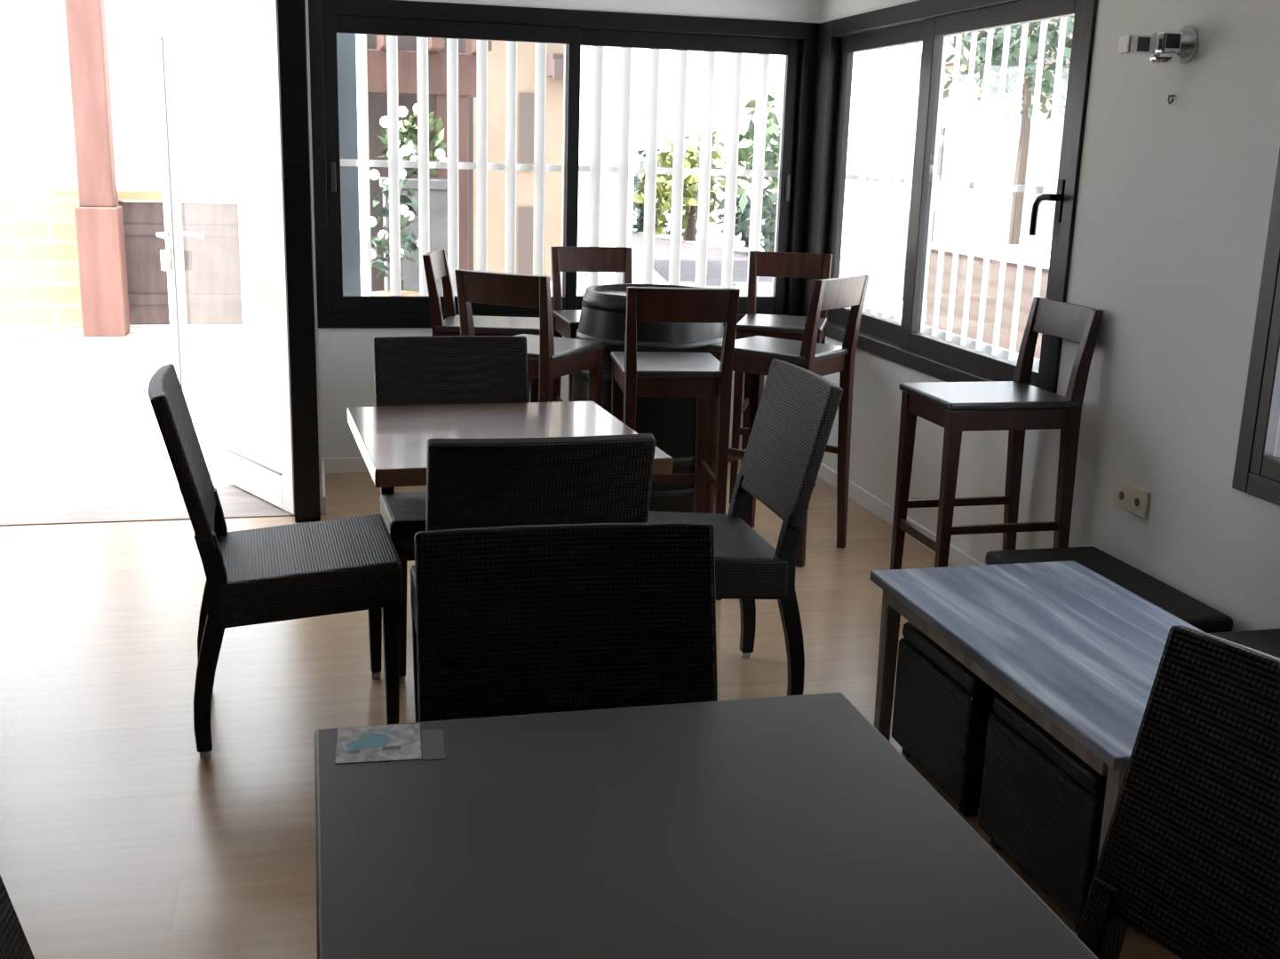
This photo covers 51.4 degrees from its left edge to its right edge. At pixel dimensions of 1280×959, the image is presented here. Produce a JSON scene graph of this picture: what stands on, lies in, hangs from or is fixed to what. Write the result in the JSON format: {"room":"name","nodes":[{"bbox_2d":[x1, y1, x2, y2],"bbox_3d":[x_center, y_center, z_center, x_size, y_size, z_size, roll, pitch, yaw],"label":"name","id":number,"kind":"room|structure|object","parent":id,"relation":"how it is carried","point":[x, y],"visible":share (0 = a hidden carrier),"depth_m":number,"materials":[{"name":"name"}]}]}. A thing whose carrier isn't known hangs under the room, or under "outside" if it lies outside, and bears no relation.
{"room":"cafe","nodes":[
{"label":"cafe","id":0,"kind":"room"},
{"bbox_2d":[0,484,280,517],"bbox_3d":[-3.207,0.133,5.153,3.650,0.020,0.460,-2,14,-14],"label":"threshold","id":1,"kind":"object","parent":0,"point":[232,497],"depth_m":5.42,"materials":[{"name":"stone"}]},
{"bbox_2d":[305,0,323,515],"bbox_3d":[-1.356,-1.179,5.323,0.093,2.550,0.700,-2,14,-14],"label":"wall","id":2,"kind":"structure","parent":0,"point":[306,1],"depth_m":5.06,"materials":[{"name":"white paint"}]},
{"bbox_2d":[0,508,294,525],"bbox_3d":[-2.034,0.160,5.177,1.340,0.024,0.100,-2,14,-14],"label":"trim","id":3,"kind":"structure","parent":2,"relation":"attached to","point":[269,512],"depth_m":5.17,"materials":[{"name":"stone"}]},
{"bbox_2d":[321,458,325,514],"bbox_3d":[-1.340,0.023,5.630,0.012,0.072,0.683,-2,14,-14],"label":"baseboard","id":4,"kind":"structure","parent":2,"relation":"attached to","point":[322,459],"depth_m":5.43,"materials":[{"name":"white"}]},
{"bbox_2d":[318,0,821,458],"bbox_3d":[-0.310,-1.309,5.975,2.450,2.550,0.100,-2,14,-14],"label":"wall","id":5,"kind":"structure","parent":0,"point":[345,355],"depth_m":5.89,"materials":[{"name":"white paint"}]},
{"bbox_2d":[321,447,741,474],"bbox_3d":[-0.340,-0.093,6.219,2.240,0.072,0.012,-2,14,-14],"label":"baseboard","id":6,"kind":"structure","parent":5,"relation":"attached to","point":[336,465],"depth_m":5.97,"materials":[{"name":"white"}]},
{"bbox_2d":[340,33,786,296],"bbox_3d":[-0.279,-1.409,6.069,2.260,1.500,0.054,-2,14,-14],"label":"bars","id":7,"kind":"object","parent":5,"relation":"in","point":[363,162],"visible":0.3,"depth_m":6.03,"materials":[{"name":"white paint"}]},
{"bbox_2d":[308,0,818,328],"bbox_3d":[-0.307,-1.373,5.953,2.249,1.375,0.112,-2,14,-14],"label":"window","id":8,"kind":"structure","parent":5,"relation":"in","point":[574,28],"depth_m":5.83,"materials":[{"name":"black metal"}]},
{"bbox_2d":[0,462,1181,958],"bbox_3d":[-1.101,1.135,1.570,6.000,0.120,9.000,-2,14,-14],"label":"floor","id":9,"kind":"structure","parent":0,"point":[118,840],"depth_m":3.46,"materials":[{"name":"brown wood"}]},
{"bbox_2d":[0,874,34,958],"bbox_3d":[-0.405,0.720,1.228,0.565,0.890,0.460,-2,14,-14],"label":"woven chair","id":10,"kind":"object","parent":9,"relation":"on","point":[14,944],"visible":1,"depth_m":1.32,"materials":[{"name":"wicker"}]},
{"bbox_2d":[147,364,402,758],"bbox_3d":[-0.910,0.180,3.346,0.565,0.890,0.460,-3,15,-17],"label":"woven chair","id":11,"kind":"object","parent":9,"relation":"on","point":[353,564],"visible":0.96,"depth_m":3.20,"materials":[{"name":"wicker"}]},
{"bbox_2d":[373,335,529,683],"bbox_3d":[-0.519,0.061,3.876,0.460,0.890,0.565,-2,14,-15],"label":"woven chair","id":12,"kind":"object","parent":9,"relation":"on","point":[448,369],"visible":0.3,"depth_m":3.98,"materials":[{"name":"wicker"}]},
{"bbox_2d":[422,248,540,402],"bbox_3d":[-0.616,-0.395,5.399,0.474,1.036,0.356,2,14,1],"label":"bar stool","id":13,"kind":"object","parent":9,"relation":"on","point":[435,262],"visible":0.39,"depth_m":5.22,"materials":[{"name":"brown wood"}]},
{"bbox_2d":[347,400,673,487],"bbox_3d":[-0.373,0.235,3.497,0.700,0.742,0.744,-3,15,-17],"label":"dining table","id":14,"kind":"object","parent":9,"relation":"on","point":[392,441],"visible":0.38,"depth_m":3.44,"materials":[{"name":"brown wood"}]},
{"bbox_2d":[454,269,605,406],"bbox_3d":[-0.391,-0.240,4.799,0.356,1.036,0.474,8,15,24],"label":"bar stool","id":15,"kind":"object","parent":9,"relation":"on","point":[550,357],"visible":0.5,"depth_m":4.53,"materials":[{"name":"brown wood"}]},
{"bbox_2d":[410,433,656,723],"bbox_3d":[-0.266,0.287,2.993,0.460,0.890,0.565,-2,14,-14],"label":"woven chair","id":16,"kind":"object","parent":9,"relation":"on","point":[472,483],"visible":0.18,"depth_m":2.67,"materials":[{"name":"wicker"}]},
{"bbox_2d":[414,523,717,722],"bbox_3d":[-0.073,0.562,1.903,0.460,0.890,0.565,-1,14,-12],"label":"woven chair","id":17,"kind":"object","parent":9,"relation":"on","point":[535,619],"visible":0.37,"depth_m":2.03,"materials":[{"name":"wicker"}]},
{"bbox_2d":[550,246,632,402],"bbox_3d":[-0.175,-0.460,5.712,0.356,1.036,0.474,-2,14,-14],"label":"bar stool","id":18,"kind":"object","parent":9,"relation":"on","point":[606,259],"visible":0.41,"depth_m":5.78,"materials":[{"name":"brown wood"}]},
{"bbox_2d":[571,283,723,512],"bbox_3d":[0.035,-0.274,5.210,0.611,0.930,0.611,-2,14,-14],"label":"wine barrel","id":19,"kind":"object","parent":9,"relation":"on","point":[671,420],"visible":0.3,"depth_m":4.93,"materials":[{"name":"black wood"}]},
{"bbox_2d":[610,286,739,600],"bbox_3d":[0.094,-0.151,4.498,0.356,1.036,0.474,0,14,-7],"label":"bar stool","id":20,"kind":"object","parent":9,"relation":"on","point":[635,374],"visible":0.74,"depth_m":4.28,"materials":[{"name":"brown wood"}]},
{"bbox_2d":[314,692,1098,958],"bbox_3d":[0.013,0.748,1.468,0.700,0.743,0.750,-2,14,-14],"label":"dining table","id":21,"kind":"object","parent":9,"relation":"on","point":[791,827],"depth_m":1.39,"materials":[{"name":"grey laminate"}]},
{"bbox_2d":[334,723,421,763],"bbox_3d":[-0.317,0.320,1.614,0.100,0.001,0.100,-1,14,-11],"label":"sticker","id":22,"kind":"object","parent":21,"relation":"on","point":[389,743],"visible":1,"depth_m":1.61,"materials":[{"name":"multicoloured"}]},
{"bbox_2d":[348,750,359,754],"bbox_3d":[-0.341,0.325,1.588,0.014,0.001,0.008,-1,14,-11],"label":"print","id":23,"kind":"object","parent":22,"relation":"on","point":[349,751],"depth_m":1.59,"materials":[{"name":"grey paper"}]},
{"bbox_2d":[346,733,390,750],"bbox_3d":[-0.330,0.319,1.616,0.053,0.001,0.042,-1,14,-11],"label":"print","id":24,"kind":"object","parent":22,"relation":"on","point":[354,742],"depth_m":1.61,"materials":[{"name":"teal paper"}]},
{"bbox_2d":[381,746,400,750],"bbox_3d":[-0.299,0.323,1.601,0.022,0.001,0.010,-1,14,-11],"label":"print","id":25,"kind":"object","parent":22,"relation":"on","point":[384,748],"depth_m":1.60,"materials":[{"name":"grey paper"}]},
{"bbox_2d":[647,358,842,696],"bbox_3d":[0.187,0.150,3.599,0.565,0.890,0.460,-2,14,-14],"label":"woven chair","id":26,"kind":"object","parent":9,"relation":"on","point":[798,408],"visible":0.65,"depth_m":3.50,"materials":[{"name":"wicker"}]},
{"bbox_2d":[729,251,832,509],"bbox_3d":[0.602,-0.439,5.721,0.356,1.036,0.474,4,14,10],"label":"bar stool","id":27,"kind":"object","parent":9,"relation":"on","point":[765,264],"visible":0.66,"depth_m":5.77,"materials":[{"name":"brown wood"}]},
{"bbox_2d":[703,274,869,567],"bbox_3d":[0.530,-0.249,4.946,0.474,1.036,0.356,12,17,35],"label":"bar stool","id":28,"kind":"object","parent":9,"relation":"on","point":[754,355],"visible":0.72,"depth_m":4.87,"materials":[{"name":"brown wood"}]},
{"bbox_2d":[891,621,1001,817],"bbox_3d":[0.881,0.554,3.186,0.415,0.345,0.390,-2,14,-14],"label":"wicker stool","id":29,"kind":"object","parent":9,"relation":"on","point":[942,710],"visible":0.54,"depth_m":3.07,"materials":[{"name":"black wicker"}]},
{"bbox_2d":[902,621,999,695],"bbox_3d":[0.886,0.408,3.150,0.407,0.045,0.382,-2,14,-14],"label":"cushion","id":30,"kind":"object","parent":29,"relation":"on","point":[942,664],"depth_m":3.07,"materials":[{"name":"black wicker"}]},
{"bbox_2d":[890,296,1104,569],"bbox_3d":[1.078,-0.029,4.126,0.474,1.036,0.356,-2,14,-14],"label":"bar stool","id":31,"kind":"object","parent":9,"relation":"on","point":[1016,406],"visible":0.92,"depth_m":4.01,"materials":[{"name":"brown wood"}]},
{"bbox_2d":[870,560,1203,860],"bbox_3d":[0.971,0.565,2.934,0.570,0.450,1.070,-2,14,-14],"label":"coffee table","id":32,"kind":"object","parent":9,"relation":"on","point":[1076,651],"visible":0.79,"depth_m":2.92,"materials":[{"name":"grey wood"}]},
{"bbox_2d":[977,695,1107,933],"bbox_3d":[0.993,0.668,2.738,0.415,0.345,0.420,-2,14,-14],"label":"wicker stool","id":33,"kind":"object","parent":9,"relation":"on","point":[1041,805],"visible":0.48,"depth_m":2.65,"materials":[{"name":"black wicker"}]},
{"bbox_2d":[993,695,1107,799],"bbox_3d":[0.997,0.522,2.702,0.407,0.045,0.412,-2,14,-14],"label":"cushion","id":34,"kind":"object","parent":33,"relation":"on","point":[1073,773],"depth_m":2.63,"materials":[{"name":"black wicker"}]},
{"bbox_2d":[985,546,1233,633],"bbox_3d":[1.253,0.446,3.667,0.371,0.345,0.655,-2,14,-14],"label":"bench","id":35,"kind":"object","parent":9,"relation":"on","point":[1202,616],"visible":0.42,"depth_m":3.65,"materials":[{"name":"black leather"}]},
{"bbox_2d":[1077,625,1279,958],"bbox_3d":[0.553,0.686,1.480,0.565,0.890,0.460,-6,16,-27],"label":"woven chair","id":36,"kind":"object","parent":9,"relation":"on","point":[1188,861],"visible":0.99,"depth_m":1.61,"materials":[{"name":"wicker"}]},
{"bbox_2d":[1208,628,1279,659],"bbox_3d":[1.464,0.621,2.902,0.331,0.385,0.650,-2,14,-14],"label":"bench","id":37,"kind":"object","parent":9,"relation":"on","point":[1267,641],"visible":0.05,"depth_m":3.10,"materials":[{"name":"black leather"}]},
{"bbox_2d":[820,0,1279,631],"bbox_3d":[1.901,-0.250,1.966,0.100,2.550,9.000,-2,14,-14],"label":"wall","id":38,"kind":"structure","parent":0,"point":[1174,200],"depth_m":3.66,"materials":[{"name":"white paint"}]},
{"bbox_2d":[817,462,983,566],"bbox_3d":[1.812,0.955,2.245,0.012,0.072,8.988,-2,14,-14],"label":"baseboard","id":39,"kind":"structure","parent":38,"relation":"attached to","point":[957,558],"depth_m":5.50,"materials":[{"name":"white"}]},
{"bbox_2d":[802,0,1097,393],"bbox_3d":[1.085,-1.122,5.109,0.156,1.375,2.253,-2,14,-14],"label":"window","id":40,"kind":"structure","parent":38,"relation":"in","point":[926,21],"depth_m":5.07,"materials":[{"name":"metal"}]},
{"bbox_2d":[845,16,1067,370],"bbox_3d":[1.213,-1.211,5.159,0.043,1.360,2.400,-2,14,-14],"label":"window grille","id":41,"kind":"object","parent":38,"relation":"in","point":[993,350],"visible":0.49,"depth_m":5.06,"materials":[{"name":"white metal"}]},
{"bbox_2d":[1113,478,1150,519],"bbox_3d":[1.407,0.055,3.808,0.012,0.080,0.156,-2,14,-14],"label":"wall socket","id":42,"kind":"object","parent":38,"relation":"attached to","point":[1132,499],"visible":1,"depth_m":3.80,"materials":[{"name":"beige plastic"}]},
{"bbox_2d":[1118,25,1198,63],"bbox_3d":[1.354,-1.147,3.496,0.189,0.096,0.096,-2,14,-14],"label":"wall lamp","id":43,"kind":"object","parent":38,"relation":"attached to","point":[1166,47],"visible":1,"depth_m":3.48,"materials":[{"name":"silver metal"}]},
{"bbox_2d":[1167,95,1175,104],"bbox_3d":[1.430,-1.021,3.573,0.016,0.026,0.027,-2,14,-14],"label":"wall hook","id":44,"kind":"object","parent":38,"relation":"attached to","point":[1168,100],"visible":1,"depth_m":3.57,"materials":[{"name":"grey metal"}]},
{"bbox_2d":[1232,147,1279,506],"bbox_3d":[1.684,-0.535,2.800,0.112,1.370,0.910,-2,14,-14],"label":"window","id":45,"kind":"structure","parent":38,"relation":"in","point":[1257,466],"depth_m":3.25,"materials":[{"name":"metal"}]},
{"bbox_3d":[-3.095,-1.040,4.553,3.655,2.550,0.160,-2,14,-14],"label":"wall","id":46,"kind":"structure","parent":0,"visible":0},
{"bbox_2d":[152,0,294,515],"bbox_3d":[-1.710,-0.931,5.489,0.180,1.950,1.234,-10,18,-39],"label":"door","id":47,"kind":"structure","parent":46,"relation":"in","point":[269,482],"depth_m":5.48,"materials":[{"name":"white paint"}]},
{"bbox_2d":[277,0,320,522],"bbox_3d":[-1.992,-0.834,4.875,1.538,2.060,0.190,-2,14,-14],"label":"trim","id":48,"kind":"structure","parent":46,"relation":"attached to","point":[290,13],"depth_m":4.96,"materials":[{"name":"black metal"}]},
{"label":"outside","id":49,"kind":"structure","parent":0,"visible":0},
{"bbox_2d":[631,232,772,296],"bbox_3d":[1.072,-3.175,19.048,2.113,0.007,12.856,0,14,-5],"label":"road surface","id":50,"kind":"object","parent":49,"point":[662,245],"visible":0.29,"depth_m":17.67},
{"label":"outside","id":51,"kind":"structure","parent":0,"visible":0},
{"bbox_2d":[0,165,1051,491],"bbox_3d":[-6.213,-7.130,34.446,80.000,0.140,60.700,-2,14,-14],"label":"ground","id":52,"kind":"structure","parent":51,"point":[76,412],"depth_m":7.98,"materials":[{"name":"white"}]},
{"bbox_2d":[63,0,130,336],"bbox_3d":[-3.981,-3.141,9.582,0.300,4.200,0.300,-2,14,-14],"label":"timber post","id":53,"kind":"object","parent":52,"relation":"on","point":[99,220],"visible":1,"depth_m":9.71,"materials":[{"name":"brown wood"}]},
{"bbox_2d":[0,186,276,327],"bbox_3d":[-4.882,-1.716,10.252,5.900,1.060,0.300,-2,14,-14],"label":"wall","id":54,"kind":"structure","parent":52,"relation":"on","point":[40,287],"depth_m":10.23,"materials":[{"name":"yellow stone"}]},
{"bbox_2d":[118,201,242,325],"bbox_3d":[-3.607,-1.696,10.472,0.880,0.950,0.055,-2,14,-14],"label":"gate","id":55,"kind":"object","parent":54,"relation":"attached to","point":[211,264],"visible":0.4,"depth_m":10.46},
{"bbox_2d":[336,32,360,295],"bbox_3d":[-1.321,-1.573,6.027,0.135,3.020,0.080,-2,14,-14],"label":"metal post","id":56,"kind":"object","parent":52,"relation":"on","point":[346,51],"visible":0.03,"depth_m":6.02,"materials":[{"name":"grey"}]},
{"bbox_2d":[369,167,419,295],"bbox_3d":[-1.431,-1.122,7.700,0.347,1.334,0.371,14,19,41],"label":"potted plant","id":57,"kind":"object","parent":52,"relation":"on","point":[407,212],"visible":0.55,"depth_m":7.60,"materials":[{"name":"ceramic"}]},
{"bbox_2d":[376,103,447,295],"bbox_3d":[-1.425,-1.479,8.360,0.446,1.709,0.380,-2,14,-14],"label":"potted plant","id":58,"kind":"object","parent":52,"relation":"on","point":[438,187],"visible":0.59,"depth_m":8.19,"materials":[{"name":"green plant"}]},
{"bbox_2d":[366,34,473,291],"bbox_3d":[-1.749,-2.213,9.537,1.160,2.550,1.080,-2,14,-14],"label":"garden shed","id":59,"kind":"object","parent":52,"relation":"on","point":[377,102],"visible":0.02,"depth_m":9.04,"materials":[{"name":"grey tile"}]},
{"bbox_2d":[366,34,492,270],"bbox_3d":[-1.510,-1.789,8.664,0.990,2.160,0.760,-2,14,-14],"label":"pergola","id":60,"kind":"object","parent":52,"relation":"on","point":[377,59],"visible":0.26,"depth_m":8.54,"materials":[{"name":"brown wood"}]},
{"bbox_2d":[473,40,564,281],"bbox_3d":[-1.275,-4.593,15.727,1.750,4.220,3.500,-2,14,-14],"label":"building","id":61,"kind":"structure","parent":52,"relation":"on","point":[526,51],"depth_m":14.65,"materials":[{"name":"beige"}]},
{"bbox_2d":[517,206,533,274],"bbox_3d":[-1.278,-2.666,14.874,0.170,0.750,0.030,-2,14,-14],"label":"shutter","id":62,"kind":"object","parent":61,"relation":"hanging from","point":[525,214],"depth_m":14.86,"materials":[{"name":"brown"}]},
{"bbox_2d":[518,92,534,164],"bbox_3d":[-1.244,-3.816,14.589,0.170,0.820,0.030,-2,14,-14],"label":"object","id":63,"kind":"object","parent":61,"relation":"hanging from","point":[526,99],"depth_m":14.56,"materials":[{"name":"brown"}]},
{"bbox_2d":[576,45,636,295],"bbox_3d":[-0.211,-2.013,7.519,0.310,3.220,0.300,-2,14,-14],"label":"column","id":64,"kind":"structure","parent":52,"relation":"on","point":[612,55],"depth_m":7.41,"materials":[{"name":"white"}]},
{"bbox_2d":[632,149,698,234],"bbox_3d":[0.295,-5.220,24.355,2.201,1.629,1.880,-2,14,-14],"label":"bush","id":65,"kind":"object","parent":52,"relation":"on","point":[640,220],"visible":0.17,"depth_m":24.21,"materials":[{"name":"green plant"}]},
{"bbox_2d":[633,129,738,240],"bbox_3d":[0.774,-5.008,22.504,1.867,1.886,1.760,-2,14,-14],"label":"bush","id":66,"kind":"object","parent":52,"relation":"on","point":[691,161],"visible":0.52,"depth_m":22.33,"materials":[{"name":"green plant"}]},
{"bbox_2d":[711,188,777,252],"bbox_3d":[2.055,-3.916,19.884,2.041,1.205,1.965,-2,14,-14],"label":"bush","id":67,"kind":"object","parent":52,"relation":"on","point":[768,217],"visible":0.34,"depth_m":19.42,"materials":[{"name":"green plant"}]},
{"bbox_2d":[720,89,782,232],"bbox_3d":[2.204,-4.944,21.050,2.036,2.543,1.897,-2,14,-14],"label":"tree","id":68,"kind":"object","parent":52,"relation":"on","point":[772,131],"visible":0.26,"depth_m":20.79,"materials":[{"name":"green plant"}]},
{"bbox_2d":[839,42,921,318],"bbox_3d":[1.345,-1.997,7.641,0.330,3.220,0.390,-2,14,-14],"label":"pier","id":69,"kind":"structure","parent":52,"relation":"on","point":[859,58],"depth_m":7.52,"materials":[{"name":"white"}]},
{"bbox_2d":[901,208,935,301],"bbox_3d":[2.887,-2.404,14.192,0.312,0.950,0.400,-2,14,-14],"label":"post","id":70,"kind":"object","parent":52,"relation":"on","point":[934,214],"visible":0.08,"depth_m":13.98,"materials":[{"name":"grey metal"}]},
{"bbox_2d":[924,241,1049,358],"bbox_3d":[2.785,-1.181,9.514,0.280,0.820,2.890,-2,14,-14],"label":"fence","id":71,"kind":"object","parent":52,"relation":"on","point":[1012,258],"depth_m":9.89,"materials":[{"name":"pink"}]},
{"bbox_2d":[908,19,1072,238],"bbox_3d":[8.050,-7.496,28.196,4.800,4.400,4.800,-2,14,-14],"label":"house","id":72,"kind":"structure","parent":52,"relation":"on","point":[1043,129],"depth_m":26.23,"materials":[{"name":"grey tile"}]},
{"bbox_2d":[919,15,1074,244],"bbox_3d":[6.814,-6.489,23.784,4.052,4.495,3.308,-2,14,-14],"label":"tree","id":73,"kind":"object","parent":52,"relation":"on","point":[1047,84],"visible":0.4,"depth_m":23.56,"materials":[{"name":"green plant"}]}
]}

